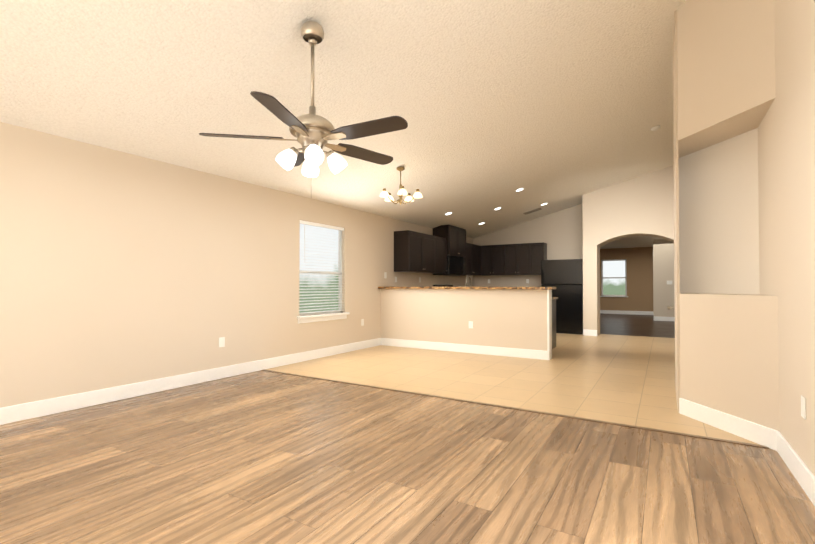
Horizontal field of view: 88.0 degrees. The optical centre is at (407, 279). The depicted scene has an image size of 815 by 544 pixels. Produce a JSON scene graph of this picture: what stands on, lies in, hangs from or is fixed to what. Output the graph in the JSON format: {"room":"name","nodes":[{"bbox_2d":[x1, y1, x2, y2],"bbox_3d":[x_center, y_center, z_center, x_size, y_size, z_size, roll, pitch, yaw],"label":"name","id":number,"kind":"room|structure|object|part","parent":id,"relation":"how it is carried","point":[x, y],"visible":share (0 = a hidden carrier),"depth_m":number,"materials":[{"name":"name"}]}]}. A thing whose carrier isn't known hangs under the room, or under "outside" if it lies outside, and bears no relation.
{"room":"living room","nodes":[
{"label":"living room","id":0,"kind":"room"},
{"bbox_2d":[0,122,472,407],"bbox_3d":[-1.402,-0.011,6.475,0.140,2.400,12.430,0,-1,31],"label":"wall","id":1,"kind":"structure","parent":0,"point":[118,268],"depth_m":4.31,"materials":[{"name":"paint"}]},
{"bbox_2d":[0,338,380,424],"bbox_3d":[-2.491,1.095,4.518,0.016,0.135,7.700,0,-1,31],"label":"baseboard","id":2,"kind":"structure","parent":1,"relation":"attached to","point":[24,411],"depth_m":4.32,"materials":[{"name":"white wood"}]},
{"bbox_2d":[219,337,224,346],"bbox_3d":[-2.202,0.740,5.006,0.006,0.115,0.075,0,-1,31],"label":"electrical outlet","id":3,"kind":"object","parent":1,"relation":"attached to","point":[221,341],"visible":1,"depth_m":5.01,"materials":[{"name":"white plastic"}]},
{"bbox_2d":[298,227,346,323],"bbox_3d":[-1.329,-0.114,6.542,0.116,1.499,1.076,0,-1,31],"label":"window","id":4,"kind":"structure","parent":1,"relation":"in","point":[340,299],"depth_m":6.56,"materials":[{"name":"white plastic"}]},
{"bbox_3d":[-1.362,0.516,6.553,0.040,0.040,1.016,0,-1,31],"label":"frame","id":5,"kind":"part","parent":4,"relation":"part of","materials":[{"name":"white plastic"}]},
{"bbox_3d":[-1.362,-0.114,6.561,0.040,0.040,1.016,0,-1,31],"label":"window frame meeting rail","id":6,"kind":"part","parent":4,"relation":"part of","materials":[{"name":"white plastic"}]},
{"bbox_2d":[300,220,343,230],"bbox_3d":[-1.321,-0.837,6.547,0.045,0.048,0.996,0,-1,31],"label":"blind headrail","id":7,"kind":"object","parent":4,"relation":"attached to","point":[321,225],"visible":0.81,"depth_m":6.50,"materials":[{"name":"white plastic"}]},
{"bbox_2d":[304,224,304,253],"bbox_3d":[-1.506,-0.533,6.184,0.007,0.570,0.018,-1,-1,37],"label":"blind wand","id":8,"kind":"object","parent":7,"relation":"hanging from","point":[304,238],"visible":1,"depth_m":6.18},
{"bbox_3d":[-1.286,0.600,6.506,0.016,0.070,1.076,0,-1,31],"label":"window apron","id":9,"kind":"part","parent":4,"relation":"part of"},
{"bbox_3d":[-1.108,-0.158,6.979,0.040,1.399,0.040,0,-1,31],"label":"frame","id":10,"kind":"part","parent":4,"relation":"part of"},
{"bbox_2d":[297,312,349,318],"bbox_3d":[-1.268,0.547,6.495,0.061,0.035,1.116,0,-1,31],"label":"window sill","id":11,"kind":"structure","parent":1,"relation":"attached to","point":[321,315],"depth_m":6.42,"materials":[{"name":"white wood"}]},
{"bbox_2d":[0,0,685,237],"bbox_3d":[1.221,-2.012,4.907,6.280,1.627,12.430,0,-1,31],"label":"ceiling","id":12,"kind":"structure","parent":0,"point":[557,105],"depth_m":3.86,"materials":[{"name":"beige paint"}]},
{"bbox_2d":[289,106,334,148],"bbox_3d":[-0.674,-1.076,2.991,0.320,0.295,0.320,0,-1,31],"label":"motor","id":13,"kind":"object","parent":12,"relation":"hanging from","point":[311,118],"visible":0.77,"depth_m":2.90,"materials":[{"name":"silver metal"}]},
{"bbox_2d":[270,138,296,140],"bbox_3d":[-0.867,-0.982,2.962,0.190,0.006,0.070,0,12,-9],"label":"iron","id":14,"kind":"object","parent":13,"relation":"attached to","point":[283,139],"visible":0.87,"depth_m":2.94,"materials":[{"name":"metal"}]},
{"bbox_2d":[199,133,283,139],"bbox_3d":[-1.144,-0.990,2.918,0.550,0.008,0.144,0,12,-9],"label":"blade","id":15,"kind":"object","parent":14,"relation":"attached to","point":[235,136],"visible":0.94,"depth_m":2.88,"materials":[{"name":"brown wood"}]},
{"bbox_2d":[292,125,308,136],"bbox_3d":[-0.707,-0.984,2.798,0.070,0.006,0.190,13,1,9],"label":"iron","id":16,"kind":"object","parent":13,"relation":"attached to","point":[300,130],"visible":0.96,"depth_m":2.78,"materials":[{"name":"silver metal"}]},
{"bbox_2d":[250,91,307,131],"bbox_3d":[-0.751,-0.995,2.522,0.144,0.008,0.550,13,1,9],"label":"blade","id":17,"kind":"object","parent":16,"relation":"attached to","point":[277,108],"visible":0.96,"depth_m":2.46,"materials":[{"name":"brown wood"}]},
{"bbox_2d":[290,126,331,137],"bbox_3d":[-0.674,-1.028,2.991,0.304,0.010,0.304,0,-1,31],"label":"vents","id":18,"kind":"object","parent":13,"relation":"attached to","point":[293,131],"visible":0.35,"depth_m":2.90,"materials":[{"name":"metal"}]},
{"bbox_2d":[276,144,346,177],"bbox_3d":[-0.674,-0.843,2.988,0.392,0.163,0.392,0,-1,28],"label":"shades","id":19,"kind":"object","parent":13,"relation":"attached to","point":[287,158],"visible":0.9,"depth_m":2.93,"materials":[{"name":"white glass"}]},
{"bbox_3d":[-0.829,-0.851,2.942,0.128,0.135,0.128,39,-11,-13],"label":"lamp shade","id":20,"kind":"part","parent":19,"relation":"part of","materials":[{"name":"white glass"}]},
{"bbox_3d":[-0.720,-0.848,3.143,0.128,0.135,0.128,0,37,-17],"label":"lamp shade","id":21,"kind":"part","parent":19,"relation":"part of","materials":[{"name":"white glass"}]},
{"bbox_3d":[-0.628,-0.853,2.833,0.128,0.135,0.128,0,-39,-17],"label":"lamp shade","id":22,"kind":"part","parent":19,"relation":"part of","materials":[{"name":"white glass"}]},
{"bbox_3d":[-0.519,-0.850,3.035,0.128,0.135,0.128,-39,10,-14],"label":"lamp shade","id":23,"kind":"part","parent":19,"relation":"part of","materials":[{"name":"white glass"}]},
{"bbox_2d":[322,132,345,139],"bbox_3d":[-0.501,-0.983,2.899,0.190,0.006,0.070,0,-14,27],"label":"iron","id":24,"kind":"object","parent":13,"relation":"attached to","point":[336,136],"visible":1,"depth_m":2.89,"materials":[{"name":"silver metal"}]},
{"bbox_2d":[331,116,407,139],"bbox_3d":[-0.252,-0.992,2.772,0.550,0.008,0.144,0,-14,27],"label":"blade","id":25,"kind":"object","parent":24,"relation":"attached to","point":[376,127],"visible":0.96,"depth_m":2.75,"materials":[{"name":"brown wood"}]},
{"bbox_2d":[324,143,345,151],"bbox_3d":[-0.534,-0.980,3.126,0.190,0.006,0.070,1,-14,-45],"label":"iron","id":26,"kind":"object","parent":13,"relation":"attached to","point":[336,147],"visible":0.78,"depth_m":3.12,"materials":[{"name":"metal"}]},
{"bbox_2d":[332,143,392,164],"bbox_3d":[-0.336,-0.984,3.324,0.550,0.008,0.144,1,-15,-45],"label":"blade","id":27,"kind":"object","parent":26,"relation":"attached to","point":[353,151],"visible":0.96,"depth_m":3.32,"materials":[{"name":"brown wood"}]},
{"bbox_3d":[-0.674,-0.889,2.989,0.140,0.080,0.140,0,-1,31],"label":"fan light","id":28,"kind":"object","parent":13,"relation":"attached to","visible":0},
{"bbox_2d":[290,147,298,154],"bbox_3d":[-0.792,-0.900,2.954,0.070,0.034,0.070,39,-11,-13],"label":"cup","id":29,"kind":"object","parent":28,"relation":"attached to","point":[295,150],"visible":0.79,"depth_m":2.93,"materials":[{"name":"silver metal"}]},
{"bbox_2d":[311,166,311,197],"bbox_3d":[-0.672,-0.712,2.950,0.004,0.285,0.005,0,-1,31],"label":"pull chain","id":30,"kind":"object","parent":28,"relation":"hanging from","point":[311,181],"visible":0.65,"depth_m":2.95,"materials":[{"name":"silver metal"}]},
{"bbox_2d":[326,150,334,157],"bbox_3d":[-0.556,-0.899,3.024,0.070,0.034,0.070,-39,10,-14],"label":"cup","id":31,"kind":"object","parent":28,"relation":"attached to","point":[329,153],"visible":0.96,"depth_m":3.00,"materials":[{"name":"silver metal"}]},
{"bbox_2d":[301,20,323,43],"bbox_3d":[-0.674,-1.765,3.001,0.164,0.105,0.164,0,-1,31],"label":"fan canopy","id":32,"kind":"object","parent":12,"relation":"attached to","point":[311,28],"visible":0.9,"depth_m":2.95,"materials":[{"name":"silver metal"}]},
{"bbox_2d":[308,37,316,45],"bbox_3d":[-0.674,-1.692,3.000,0.064,0.050,0.064,0,-1,31],"label":"ball","id":33,"kind":"object","parent":32,"relation":"attached to","point":[312,40],"visible":0.96,"depth_m":2.98,"materials":[{"name":"silver metal"}]},
{"bbox_2d":[311,44,313,105],"bbox_3d":[-0.674,-1.458,2.997,0.025,0.499,0.026,0,-1,31],"label":"downrod","id":34,"kind":"object","parent":33,"relation":"hanging from","point":[312,74],"visible":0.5,"depth_m":2.98,"materials":[{"name":"silver metal"}]},
{"bbox_2d":[379,167,422,204],"bbox_3d":[-0.087,-1.285,5.851,0.592,0.525,0.575,0,-1,31],"label":"chandelier","id":35,"kind":"object","parent":12,"relation":"hanging from","point":[387,196],"visible":1,"depth_m":5.80,"materials":[{"name":"white glass"}]},
{"bbox_3d":[-0.313,-1.167,5.730,0.136,0.075,0.136,0,-1,31],"label":"lamp shade","id":36,"kind":"part","parent":35,"relation":"part of","materials":[{"name":"white glass"}]},
{"bbox_3d":[-0.258,-1.163,6.006,0.136,0.075,0.136,0,-1,31],"label":"lamp shade","id":37,"kind":"part","parent":35,"relation":"part of","materials":[{"name":"white glass"}]},
{"bbox_3d":[-0.067,-1.169,5.592,0.136,0.075,0.136,0,-1,31],"label":"lamp shade","id":38,"kind":"part","parent":35,"relation":"part of","materials":[{"name":"white glass"}]},
{"bbox_3d":[0.022,-1.163,6.039,0.136,0.075,0.136,0,-1,31],"label":"lamp shade","id":39,"kind":"part","parent":35,"relation":"part of","materials":[{"name":"white glass"}]},
{"bbox_3d":[0.140,-1.166,5.783,0.136,0.075,0.136,0,-1,31],"label":"lamp shade","id":40,"kind":"part","parent":35,"relation":"part of","materials":[{"name":"white glass"}]},
{"bbox_2d":[523,208,541,214],"bbox_3d":[2.931,-1.605,9.895,0.400,0.011,0.200,-16,-9,30],"label":"ceiling vent","id":41,"kind":"object","parent":12,"relation":"in","point":[532,211],"visible":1,"depth_m":9.88,"materials":[{"name":"white metal"}]},
{"bbox_2d":[650,125,659,130],"bbox_3d":[3.698,-2.250,6.292,0.130,0.034,0.130,-16,-9,30],"label":"smoke detector","id":42,"kind":"object","parent":12,"relation":"attached to","point":[655,128],"visible":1,"depth_m":6.26,"materials":[{"name":"white plastic"}]},
{"bbox_2d":[0,370,814,543],"bbox_3d":[-0.733,1.150,1.785,6.140,0.050,5.140,0,-1,31],"label":"floor","id":43,"kind":"structure","parent":0,"point":[262,457],"depth_m":2.43,"materials":[{"name":"brown wood"}]},
{"bbox_2d":[262,369,768,448],"bbox_3d":[0.273,1.155,4.182,5.088,0.006,0.040,0,-1,31],"label":"transition strip","id":44,"kind":"object","parent":43,"relation":"on","point":[682,434],"depth_m":3.58,"materials":[{"name":"brown wood"}]},
{"bbox_2d":[381,289,546,350],"bbox_3d":[0.824,0.678,7.095,3.009,1.040,0.140,0,-1,31],"label":"wall","id":45,"kind":"structure","parent":0,"point":[511,318],"depth_m":6.91,"materials":[{"name":"paint"}]},
{"bbox_2d":[381,338,549,359],"bbox_3d":[0.797,1.130,7.015,3.039,0.135,0.016,0,-1,31],"label":"baseboard","id":46,"kind":"structure","parent":45,"relation":"attached to","point":[508,352],"depth_m":6.87,"materials":[{"name":"white wood"}]},
{"bbox_2d":[547,290,551,358],"bbox_3d":[2.122,0.667,6.306,0.030,1.040,0.164,0,-1,31],"label":"trim","id":47,"kind":"structure","parent":45,"relation":"attached to","point":[549,320],"depth_m":6.25,"materials":[{"name":"white wood"}]},
{"bbox_2d":[265,333,759,444],"bbox_3d":[2.362,1.220,6.873,6.140,0.050,6.770,0,-1,31],"label":"floor","id":48,"kind":"structure","parent":0,"point":[625,379],"depth_m":5.11,"materials":[{"name":"beige tile"}]},
{"bbox_2d":[378,225,557,348],"bbox_3d":[1.955,-0.005,8.885,3.086,2.455,4.537,0,-1,31],"label":"kitchen fitted mounted","id":49,"kind":"object","parent":48,"relation":"on","point":[446,250],"visible":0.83,"depth_m":9.54,"materials":[{"name":"brown wood"}]},
{"bbox_3d":[0.051,-0.534,8.048,0.008,0.632,0.055,0,-1,31],"label":"cab rail","id":50,"kind":"part","parent":49,"relation":"part of","materials":[{"name":"black wood"}]},
{"bbox_3d":[0.162,-0.531,8.257,0.019,0.742,0.528,0,-1,31],"label":"cab door","id":51,"kind":"part","parent":49,"relation":"part of","materials":[{"name":"black wood"}]},
{"bbox_3d":[0.173,-0.875,8.255,0.008,0.055,0.528,0,-1,31],"label":"cab rail","id":52,"kind":"part","parent":49,"relation":"part of","materials":[{"name":"brown wood"}]},
{"bbox_3d":[0.173,-0.188,8.245,0.008,0.055,0.528,0,-1,31],"label":"cab rail","id":53,"kind":"part","parent":49,"relation":"part of","materials":[{"name":"black wood"}]},
{"bbox_3d":[0.295,-0.916,8.808,0.342,0.035,1.607,0,-1,31],"label":"cab crown","id":54,"kind":"part","parent":49,"relation":"part of","materials":[{"name":"brown wood"}]},
{"bbox_3d":[0.296,-0.528,8.452,0.008,0.632,0.055,0,-1,31],"label":"cab rail","id":55,"kind":"part","parent":49,"relation":"part of","materials":[{"name":"black wood"}]},
{"bbox_3d":[0.329,-0.528,8.506,0.008,0.632,0.055,0,-1,31],"label":"cab rail","id":56,"kind":"part","parent":49,"relation":"part of","materials":[{"name":"black wood"}]},
{"bbox_3d":[0.452,-0.868,8.712,0.008,0.055,0.528,0,-1,31],"label":"cab rail","id":57,"kind":"part","parent":49,"relation":"part of","materials":[{"name":"brown wood"}]},
{"bbox_3d":[0.452,-0.181,8.703,0.008,0.055,0.528,0,-1,31],"label":"cab rail","id":58,"kind":"part","parent":49,"relation":"part of","materials":[{"name":"black wood"}]},
{"bbox_3d":[0.440,-0.525,8.714,0.019,0.742,0.528,0,-1,31],"label":"cab door","id":59,"kind":"part","parent":49,"relation":"part of","materials":[{"name":"black wood"}]},
{"bbox_3d":[0.574,-0.522,8.909,0.008,0.632,0.055,0,-1,31],"label":"cab rail","id":60,"kind":"part","parent":49,"relation":"part of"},
{"bbox_3d":[0.607,-0.521,8.963,0.008,0.632,0.055,0,-1,31],"label":"cab rail","id":61,"kind":"part","parent":49,"relation":"part of","materials":[{"name":"black wood"}]},
{"bbox_3d":[0.730,-0.862,9.170,0.008,0.055,0.528,0,-1,31],"label":"cab rail","id":62,"kind":"part","parent":49,"relation":"part of","materials":[{"name":"brown wood"}]},
{"bbox_3d":[0.730,-0.175,9.160,0.008,0.055,0.528,0,-1,31],"label":"cab rail","id":63,"kind":"part","parent":49,"relation":"part of","materials":[{"name":"black wood"}]},
{"bbox_3d":[0.718,-0.518,9.172,0.019,0.742,0.528,0,-1,31],"label":"cab door","id":64,"kind":"part","parent":49,"relation":"part of","materials":[{"name":"black wood"}]},
{"bbox_2d":[433,285,452,286],"bbox_3d":[1.090,0.675,9.790,0.657,1.120,0.921,0,-1,31],"label":"range","id":65,"kind":"object","parent":49,"relation":"in","point":[433,285],"depth_m":9.84,"materials":[{"name":"metal"}]},
{"bbox_3d":[0.853,-0.516,9.367,0.008,0.632,0.055,0,-1,31],"label":"cab rail","id":66,"kind":"part","parent":49,"relation":"part of","materials":[{"name":"brown wood"}]},
{"bbox_2d":[433,255,465,275],"bbox_3d":[1.002,-0.322,9.858,0.450,0.435,0.921,0,-1,31],"label":"microwave","id":67,"kind":"object","parent":49,"relation":"in","point":[455,264],"depth_m":9.68,"materials":[{"name":"black metal"}]},
{"bbox_3d":[0.948,-0.870,9.393,0.008,0.522,0.055,0,-1,31],"label":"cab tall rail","id":68,"kind":"part","parent":49,"relation":"part of","materials":[{"name":"brown wood"}]},
{"bbox_3d":[0.986,-1.201,9.880,0.412,0.035,0.925,0,-1,31],"label":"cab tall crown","id":69,"kind":"part","parent":49,"relation":"part of","materials":[{"name":"brown wood"}]},
{"bbox_3d":[1.040,-0.868,9.571,0.019,0.632,0.454,0,-1,31],"label":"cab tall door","id":70,"kind":"part","parent":49,"relation":"part of","materials":[{"name":"brown wood"}]},
{"bbox_3d":[1.280,-0.863,9.966,0.019,0.632,0.454,0,-1,31],"label":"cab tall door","id":71,"kind":"part","parent":49,"relation":"part of","materials":[{"name":"black wood"}]},
{"bbox_3d":[1.490,-0.501,10.441,0.019,0.742,0.558,0,-1,31],"label":"cab corner door","id":72,"kind":"part","parent":49,"relation":"part of","materials":[{"name":"brown wood"}]},
{"bbox_3d":[1.785,-0.494,10.925,0.019,0.742,0.558,0,-1,31],"label":"cab corner door","id":73,"kind":"part","parent":49,"relation":"part of","materials":[{"name":"brown wood"}]},
{"bbox_3d":[2.067,-0.492,11.081,0.320,0.742,0.019,0,-1,31],"label":"cab door","id":74,"kind":"part","parent":49,"relation":"part of","materials":[{"name":"black wood"}]},
{"bbox_3d":[2.173,-0.493,11.000,0.055,0.632,0.008,0,-1,31],"label":"cab rail","id":75,"kind":"part","parent":49,"relation":"part of","materials":[{"name":"black wood"}]},
{"bbox_3d":[2.227,-0.494,10.967,0.055,0.632,0.008,0,-1,31],"label":"cab rail","id":76,"kind":"part","parent":49,"relation":"part of","materials":[{"name":"black wood"}]},
{"bbox_3d":[2.347,-0.494,10.910,0.320,0.742,0.019,0,-1,31],"label":"cab door","id":77,"kind":"part","parent":49,"relation":"part of","materials":[{"name":"brown wood"}]},
{"bbox_3d":[2.454,-0.496,10.830,0.055,0.632,0.008,0,-1,31],"label":"cab rail","id":78,"kind":"part","parent":49,"relation":"part of","materials":[{"name":"brown wood"}]},
{"bbox_3d":[2.507,-0.496,10.797,0.055,0.632,0.008,0,-1,31],"label":"cab rail","id":79,"kind":"part","parent":49,"relation":"part of","materials":[{"name":"black wood"}]},
{"bbox_3d":[2.621,-0.841,10.733,0.320,0.055,0.008,0,-1,31],"label":"cab rail","id":80,"kind":"part","parent":49,"relation":"part of","materials":[{"name":"black wood"}]},
{"bbox_3d":[2.628,-0.497,10.740,0.320,0.742,0.019,0,-1,31],"label":"cab door","id":81,"kind":"part","parent":49,"relation":"part of","materials":[{"name":"black wood"}]},
{"bbox_3d":[2.716,-0.887,10.890,1.640,0.035,0.342,0,-1,31],"label":"cab crown","id":82,"kind":"part","parent":49,"relation":"part of","materials":[{"name":"black wood"}]},
{"bbox_3d":[2.734,-0.498,10.659,0.055,0.632,0.008,0,-1,31],"label":"cab rail","id":83,"kind":"part","parent":49,"relation":"part of","materials":[{"name":"brown wood"}]},
{"bbox_3d":[2.788,-0.498,10.626,0.055,0.632,0.008,0,-1,31],"label":"cab rail","id":84,"kind":"part","parent":49,"relation":"part of","materials":[{"name":"brown wood"}]},
{"bbox_3d":[2.901,-0.156,10.553,0.320,0.055,0.008,0,-1,31],"label":"cab rail","id":85,"kind":"part","parent":49,"relation":"part of","materials":[{"name":"black wood"}]},
{"bbox_3d":[2.908,-0.499,10.569,0.320,0.742,0.019,0,-1,31],"label":"cab door","id":86,"kind":"part","parent":49,"relation":"part of","materials":[{"name":"brown wood"}]},
{"bbox_3d":[3.014,-0.500,10.489,0.055,0.632,0.008,0,-1,31],"label":"cab rail","id":87,"kind":"part","parent":49,"relation":"part of","materials":[{"name":"brown wood"}]},
{"bbox_3d":[3.068,-0.501,10.456,0.055,0.632,0.008,0,-1,31],"label":"cab rail","id":88,"kind":"part","parent":49,"relation":"part of","materials":[{"name":"brown wood"}]},
{"bbox_3d":[3.181,-0.845,10.392,0.320,0.055,0.008,0,-1,31],"label":"cab rail","id":89,"kind":"part","parent":49,"relation":"part of","materials":[{"name":"black wood"}]},
{"bbox_3d":[3.188,-0.501,10.399,0.320,0.742,0.019,0,-1,31],"label":"cab door","id":90,"kind":"part","parent":49,"relation":"part of","materials":[{"name":"brown wood"}]},
{"bbox_2d":[541,259,582,333],"bbox_3d":[3.707,0.388,9.986,0.914,1.700,0.771,0,-1,31],"label":"fridge","id":91,"kind":"object","parent":48,"relation":"on","point":[564,277],"visible":0.77,"depth_m":9.64,"materials":[{"name":"black metal"}]},
{"bbox_3d":[3.548,-0.180,9.733,0.914,0.571,0.058,0,-1,31],"label":"door","id":92,"kind":"part","parent":91,"relation":"part of","materials":[{"name":"black metal"}]},
{"bbox_3d":[3.548,0.646,9.722,0.914,1.057,0.058,0,-1,31],"label":"door","id":93,"kind":"part","parent":91,"relation":"part of","materials":[{"name":"black metal"}]},
{"bbox_2d":[473,204,582,286],"bbox_3d":[3.105,-0.318,10.931,3.214,3.138,0.140,0,-1,31],"label":"wall","id":94,"kind":"structure","parent":0,"point":[560,233],"depth_m":10.68,"materials":[{"name":"paint"}]},
{"bbox_2d":[600,247,652,310],"bbox_3d":[8.575,0.048,16.202,5.200,2.550,0.140,0,-1,31],"label":"wall","id":95,"kind":"structure","parent":0,"point":[639,279],"depth_m":16.08,"materials":[{"name":"paint"}]},
{"bbox_2d":[601,259,626,295],"bbox_3d":[8.080,-0.075,16.517,0.891,1.432,0.040,0,-1,31],"label":"window","id":96,"kind":"structure","parent":95,"relation":"in","point":[625,279],"depth_m":16.44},
{"bbox_3d":[8.080,-0.076,16.517,0.891,0.050,0.040,0,-1,31],"label":"far window frame","id":97,"kind":"part","parent":96,"relation":"part of","materials":[{"name":"white plastic"}]},
{"bbox_3d":[8.080,-0.767,16.526,0.891,0.050,0.040,0,-1,31],"label":"far window top frame","id":98,"kind":"part","parent":96,"relation":"part of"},
{"bbox_2d":[600,310,653,314],"bbox_3d":[8.535,1.255,16.119,5.200,0.135,0.016,0,-1,31],"label":"baseboard","id":99,"kind":"structure","parent":95,"relation":"attached to","point":[626,312],"depth_m":16.18,"materials":[{"name":"white wood"}]},
{"bbox_2d":[582,165,673,335],"bbox_3d":[5.313,-0.699,8.774,3.046,3.840,0.500,0,-1,31],"label":"wall","id":100,"kind":"structure","parent":0,"point":[645,202],"depth_m":9.00,"materials":[{"name":"paint"}]},
{"bbox_2d":[583,329,596,335],"bbox_3d":[4.000,1.160,9.245,0.286,0.135,0.016,0,-1,31],"label":"baseboard","id":101,"kind":"structure","parent":100,"relation":"attached to","point":[586,332],"depth_m":9.24,"materials":[{"name":"white wood"}]},
{"bbox_2d":[600,236,662,248],"bbox_3d":[6.702,-1.319,13.140,5.480,0.100,7.350,0,-1,31],"label":"ceiling","id":102,"kind":"structure","parent":0,"point":[635,241],"depth_m":14.22,"materials":[{"name":"beige paint"}]},
{"bbox_2d":[597,229,673,246],"bbox_3d":[4.892,-0.883,9.032,1.488,0.260,0.500,0,-1,31],"label":"wall","id":103,"kind":"structure","parent":0,"point":[605,238],"depth_m":8.95,"materials":[{"name":"paint"}]},
{"bbox_2d":[600,313,674,337],"bbox_3d":[6.567,1.303,12.882,5.200,0.050,7.870,0,-1,31],"label":"floor","id":104,"kind":"structure","parent":0,"point":[632,323],"depth_m":11.35,"materials":[{"name":"brown wood"}]},
{"bbox_2d":[653,239,674,316],"bbox_3d":[8.531,0.002,12.862,1.804,2.550,0.120,0,-1,31],"label":"wall","id":105,"kind":"structure","parent":0,"point":[663,273],"depth_m":13.14,"materials":[{"name":"paint"}]},
{"bbox_2d":[654,316,674,320],"bbox_3d":[8.496,1.209,12.787,1.804,0.135,0.016,0,-1,31],"label":"baseboard","id":106,"kind":"structure","parent":105,"relation":"attached to","point":[657,318],"depth_m":13.11,"materials":[{"name":"white wood"}]},
{"bbox_2d":[673,0,779,431],"bbox_3d":[2.718,-0.683,3.632,0.693,3.667,1.642,0,-1,31],"label":"wall","id":107,"kind":"structure","parent":0,"point":[726,69],"depth_m":3.41,"materials":[{"name":"paint"}]},
{"bbox_2d":[679,398,776,450],"bbox_3d":[2.402,1.077,3.216,0.016,0.135,0.843,0,-1,-8],"label":"baseboard","id":108,"kind":"structure","parent":107,"relation":"attached to","point":[750,430],"depth_m":3.14,"materials":[{"name":"white wood"}]},
{"bbox_2d":[758,0,814,475],"bbox_3d":[1.409,-0.703,0.947,0.140,3.633,5.890,0,-1,31],"label":"wall","id":109,"kind":"structure","parent":0,"point":[786,162],"depth_m":2.48,"materials":[{"name":"paint"}]},
{"bbox_2d":[777,431,814,505],"bbox_3d":[1.173,1.042,0.685,0.016,0.135,4.958,0,-1,31],"label":"baseboard","id":110,"kind":"structure","parent":109,"relation":"attached to","point":[802,473],"depth_m":2.37,"materials":[{"name":"white wood"}]},
{"bbox_2d":[801,395,805,419],"bbox_3d":[2.155,0.694,2.298,0.006,0.115,0.075,0,-1,31],"label":"electrical outlet","id":111,"kind":"object","parent":109,"relation":"attached to","point":[803,407],"visible":1,"depth_m":2.29,"materials":[{"name":"white plastic"}]},
{"label":"iron","id":112,"kind":"object","parent":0,"visible":0},
{"bbox_2d":[293,148,304,166],"bbox_3d":[-0.887,-0.983,3.414,0.144,0.008,0.550,-14,5,-26],"label":"blade","id":113,"kind":"object","parent":112,"relation":"attached to","point":[300,159],"visible":0.32,"depth_m":3.45,"materials":[{"name":"brown wood"}]},
{"label":"outside","id":114,"kind":"structure","parent":0,"visible":0},
{"bbox_2d":[299,224,338,312],"bbox_3d":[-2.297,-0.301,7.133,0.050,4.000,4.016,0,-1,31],"label":"window blind","id":115,"kind":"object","parent":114,"point":[312,253],"depth_m":8.06,"materials":[{"name":"white plastic"}]},
{"bbox_2d":[603,261,624,294],"bbox_3d":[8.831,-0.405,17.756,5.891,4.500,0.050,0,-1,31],"label":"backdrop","id":116,"kind":"structure","parent":114,"point":[613,286],"depth_m":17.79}
]}

